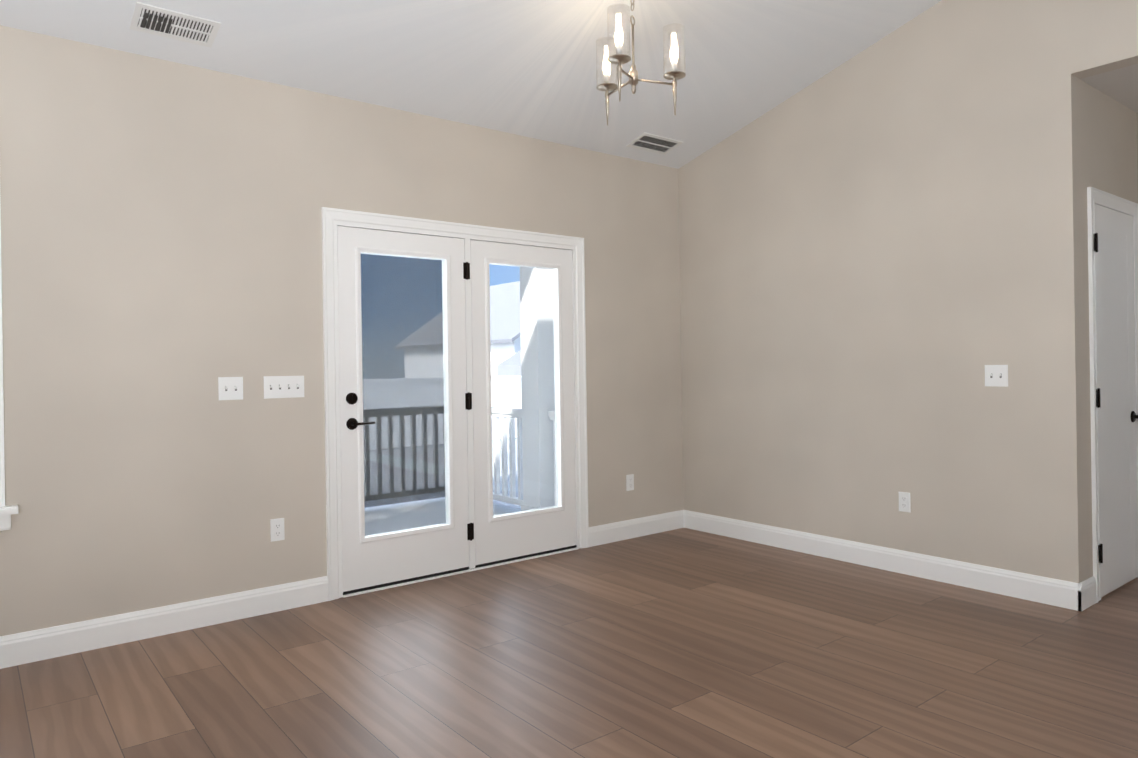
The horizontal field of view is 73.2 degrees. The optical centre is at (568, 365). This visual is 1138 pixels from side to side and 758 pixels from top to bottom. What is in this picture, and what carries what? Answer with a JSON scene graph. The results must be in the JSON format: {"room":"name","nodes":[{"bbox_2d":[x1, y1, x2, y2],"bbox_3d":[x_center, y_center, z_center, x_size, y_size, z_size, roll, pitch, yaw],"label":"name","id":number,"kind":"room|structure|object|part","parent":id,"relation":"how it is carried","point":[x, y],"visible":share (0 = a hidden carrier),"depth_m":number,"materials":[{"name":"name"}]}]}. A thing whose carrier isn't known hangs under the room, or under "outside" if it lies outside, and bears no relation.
{"room":"empty dining room","nodes":[
{"label":"empty dining room","id":0,"kind":"room"},
{"bbox_2d":[0,25,683,635],"bbox_3d":[-1.094,0.057,4.418,13.430,3.113,0.150,-1,0,-38],"label":"wall","id":1,"kind":"structure","parent":0,"point":[160,245],"depth_m":3.78,"materials":[{"name":"beige paint"}]},
{"bbox_2d":[0,204,17,530],"bbox_3d":[-2.829,-0.215,3.029,1.030,1.860,0.233,-1,0,-38],"label":"window","id":2,"kind":"structure","parent":1,"relation":"in","point":[6,512],"depth_m":3.26,"materials":[{"name":"white"}]},
{"bbox_2d":[0,576,327,668],"bbox_3d":[-3.726,1.238,2.217,6.182,0.133,0.015,-1,0,-38],"label":"baseboard","id":3,"kind":"structure","parent":1,"relation":"attached to","point":[16,649],"depth_m":3.61,"materials":[{"name":"white wood"}]},
{"bbox_2d":[218,377,242,399],"bbox_3d":[-1.692,0.113,3.838,0.116,0.115,0.017,-1,0,-38],"label":"switch plate","id":4,"kind":"object","parent":1,"relation":"attached to","point":[230,388],"visible":1,"depth_m":3.84,"materials":[{"name":"white plastic"}]},
{"bbox_2d":[270,518,284,541],"bbox_3d":[-1.512,0.850,3.977,0.070,0.115,0.009,-1,0,-38],"label":"electrical outlet","id":5,"kind":"object","parent":1,"relation":"attached to","point":[277,532],"visible":1,"depth_m":3.97,"materials":[{"name":"white plastic"}]},
{"bbox_2d":[263,376,303,398],"bbox_3d":[-1.490,0.110,3.998,0.205,0.114,0.017,-1,0,-38],"label":"switch plate","id":6,"kind":"object","parent":1,"relation":"attached to","point":[283,386],"visible":1,"depth_m":3.99,"materials":[{"name":"white plastic"}]},
{"bbox_2d":[321,207,588,600],"bbox_3d":[-0.647,0.195,4.758,1.824,2.124,0.168,-1,0,-38],"label":"door frame","id":7,"kind":"structure","parent":1,"relation":"attached to","point":[333,219],"depth_m":4.57,"materials":[{"name":"white wood"}]},
{"bbox_3d":[-0.624,0.154,4.728,1.402,1.611,0.004,-1,0,-38],"label":"french door glass","id":8,"kind":"part","parent":7,"relation":"part of","materials":[{"name":"clear glass"}]},
{"bbox_2d":[337,226,576,591],"bbox_3d":[-0.608,0.227,4.709,1.646,2.010,0.104,-1,0,-38],"label":"french door","id":9,"kind":"structure","parent":1,"relation":"in","point":[378,559],"depth_m":4.66,"materials":[{"name":"white wood"}]},
{"bbox_3d":[-0.898,0.221,4.449,0.802,1.708,0.056,-1,0,-38],"label":"french door hardware","id":10,"kind":"part","parent":9,"relation":"part of","materials":[{"name":"black metal"}]},
{"bbox_2d":[626,474,633,490],"bbox_3d":[0.442,0.840,5.521,0.070,0.115,0.009,-1,0,-38],"label":"electrical outlet","id":11,"kind":"object","parent":1,"relation":"attached to","point":[629,482],"visible":1,"depth_m":5.52,"materials":[{"name":"white plastic"}]},
{"bbox_2d":[589,510,683,546],"bbox_3d":[0.496,1.173,5.555,0.932,0.133,0.015,-1,0,-38],"label":"baseboard","id":12,"kind":"structure","parent":1,"relation":"attached to","point":[643,526],"depth_m":5.53,"materials":[{"name":"white wood"}]},
{"bbox_2d":[361,254,444,507],"bbox_3d":[-1.581,0.021,5.720,2.877,2.500,2.195,-1,0,-38],"label":"screen","id":13,"kind":"object","parent":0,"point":[403,376],"depth_m":7.14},
{"bbox_2d":[0,0,941,168],"bbox_3d":[0.140,-2.126,-0.539,9.270,1.331,9.500,-1,0,-38],"label":"ceiling","id":14,"kind":"structure","parent":0,"point":[526,68],"depth_m":4.15,"materials":[{"name":"white paint"}]},
{"bbox_2d":[129,2,220,47],"bbox_3d":[-1.775,-1.535,3.458,0.340,0.053,0.186,-1,0,-38],"label":"ceiling vent","id":15,"kind":"object","parent":14,"relation":"in","point":[136,17],"depth_m":3.45,"materials":[{"name":"white metal"}]},
{"bbox_2d":[596,0,685,125],"bbox_3d":[0.266,-1.530,3.596,0.442,0.724,0.402,-1,0,-38],"label":"chandelier","id":16,"kind":"object","parent":14,"relation":"hanging from","point":[619,58],"visible":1,"depth_m":3.56,"materials":[{"name":"silver metal"}]},
{"bbox_3d":[0.267,-1.467,3.596,0.438,0.221,0.399,-1,0,-38],"label":"glass","id":17,"kind":"part","parent":16,"relation":"part of","materials":[{"name":"clear glass"}]},
{"bbox_2d":[626,132,682,154],"bbox_3d":[0.604,-1.561,5.391,0.380,0.053,0.186,-1,0,-38],"label":"ceiling vent","id":18,"kind":"object","parent":14,"relation":"in","point":[669,140],"depth_m":5.39,"materials":[{"name":"white metal"}]},
{"bbox_2d":[0,528,1137,757],"bbox_3d":[1.824,1.279,0.751,13.430,0.120,9.500,-1,0,-38],"label":"floor","id":19,"kind":"structure","parent":0,"point":[684,642],"depth_m":3.11,"materials":[{"name":"brown wood"}]},
{"bbox_2d":[343,545,576,594],"bbox_3d":[-0.647,1.246,4.778,1.652,0.031,0.176,-1,0,-38],"label":"threshold","id":20,"kind":"object","parent":19,"relation":"on","point":[443,573],"visible":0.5,"depth_m":4.61,"materials":[{"name":"black metal"}]},
{"bbox_2d":[678,0,1137,582],"bbox_3d":[3.750,-0.784,2.298,0.120,3.946,9.200,-1,0,-38],"label":"wall","id":21,"kind":"structure","parent":0,"point":[880,256],"depth_m":4.44,"materials":[{"name":"beige paint"}]},
{"bbox_2d":[684,510,1087,611],"bbox_3d":[1.700,1.154,4.819,0.015,0.133,2.665,-1,0,-38],"label":"baseboard","id":22,"kind":"structure","parent":21,"relation":"attached to","point":[1050,591],"depth_m":4.46,"materials":[{"name":"white wood"}]},
{"bbox_2d":[898,492,910,512],"bbox_3d":[1.963,0.797,4.485,0.009,0.115,0.070,-1,0,-38],"label":"electrical outlet","id":23,"kind":"object","parent":21,"relation":"attached to","point":[904,502],"visible":1,"depth_m":4.48,"materials":[{"name":"white plastic"}]},
{"bbox_2d":[985,365,1007,386],"bbox_3d":[2.270,0.052,4.075,0.017,0.115,0.116,-1,0,-38],"label":"switch plate","id":24,"kind":"object","parent":21,"relation":"attached to","point":[996,375],"visible":1,"depth_m":4.08,"materials":[{"name":"white plastic"}]},
{"bbox_2d":[1080,79,1137,597],"bbox_3d":[2.949,-0.248,4.221,0.996,2.900,0.120,-1,0,-38],"label":"wall","id":25,"kind":"structure","parent":0,"point":[1108,144],"depth_m":4.01,"materials":[{"name":"beige paint"}]},
{"bbox_2d":[1087,187,1137,602],"bbox_3d":[2.964,0.142,4.140,0.758,2.119,0.018,-1,0,-38],"label":"door frame","id":26,"kind":"structure","parent":25,"relation":"attached to","point":[1109,200],"depth_m":3.93,"materials":[{"name":"white wood"}]},
{"bbox_2d":[1095,204,1137,596],"bbox_3d":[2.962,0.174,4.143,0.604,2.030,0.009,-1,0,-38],"label":"closet door","id":27,"kind":"structure","parent":25,"relation":"in","point":[1117,387],"depth_m":4.13,"materials":[{"name":"white wood"}]},
{"bbox_2d":[1094,233,1137,562],"bbox_3d":[2.963,0.161,4.092,0.596,1.698,0.076,-1,0,-38],"label":"hardware piece","id":28,"kind":"object","parent":27,"relation":"attached to","point":[1134,416],"visible":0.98,"depth_m":3.94,"materials":[{"name":"black metal"}]},
{"bbox_2d":[1081,64,1137,112],"bbox_3d":[3.324,-1.508,3.723,0.996,0.100,1.390,-1,0,-38],"label":"ceiling","id":29,"kind":"structure","parent":0,"point":[1120,85],"depth_m":3.95,"materials":[{"name":"paint"}]},
{"bbox_2d":[1136,112,1137,185],"bbox_3d":[4.167,-0.267,3.387,0.120,2.900,4.240,-1,0,-38],"label":"wall","id":30,"kind":"structure","parent":0,"point":[1137,145],"depth_m":4.41,"materials":[{"name":"beige paint"}]},
{"label":"outside","id":31,"kind":"structure","parent":0,"visible":0},
{"bbox_2d":[365,498,520,535],"bbox_3d":[-1.520,1.460,5.734,3.100,0.320,2.470,-1,0,-38],"label":"porch","id":32,"kind":"object","parent":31,"point":[440,519],"depth_m":6.67,"materials":[{"name":"concrete"}]},
{"bbox_2d":[520,267,554,510],"bbox_3d":[-1.544,-0.084,5.734,3.130,2.770,2.500,-1,0,-38],"label":"columns","id":33,"kind":"structure","parent":32,"relation":"on","point":[541,341],"depth_m":6.28,"materials":[{"name":"white"}]},
{"bbox_2d":[492,407,522,505],"bbox_3d":[-0.692,0.793,6.980,0.070,0.830,1.255,-1,0,-38],"label":"porch railing","id":34,"kind":"object","parent":33,"relation":"attached to","point":[514,415],"depth_m":6.76,"materials":[{"name":"white"}]},
{"bbox_2d":[548,411,555,505],"bbox_3d":[0.064,0.781,6.023,0.070,0.830,0.645,-1,0,-38],"label":"porch railing","id":35,"kind":"object","parent":33,"relation":"attached to","point":[551,416],"depth_m":6.22,"materials":[{"name":"white"}]},
{"bbox_2d":[366,438,520,508],"bbox_3d":[0.887,1.684,5.869,160.000,0.200,160.000,-1,0,-38],"label":"ground","id":36,"kind":"structure","parent":31,"point":[505,503],"depth_m":11.16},
{"bbox_2d":[490,281,520,375],"bbox_3d":[-1.943,-1.337,38.089,9.400,5.930,10.700,-1,0,-38],"label":"house","id":37,"kind":"structure","parent":36,"relation":"on","point":[504,304],"depth_m":33.52,"materials":[{"name":"white"}]},
{"bbox_2d":[491,376,521,439],"bbox_3d":[-5.327,0.929,13.713,60.156,1.500,0.156,-1,0,-38],"label":"fence","id":38,"kind":"object","parent":36,"relation":"on","point":[507,389],"depth_m":16.82,"materials":[{"name":"white plastic"}]},
{"bbox_2d":[497,350,520,375],"bbox_3d":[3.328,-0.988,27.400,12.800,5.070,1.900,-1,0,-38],"label":"house","id":39,"kind":"structure","parent":36,"relation":"on","point":[511,363],"depth_m":23.80,"materials":[{"name":"white"}]}
]}

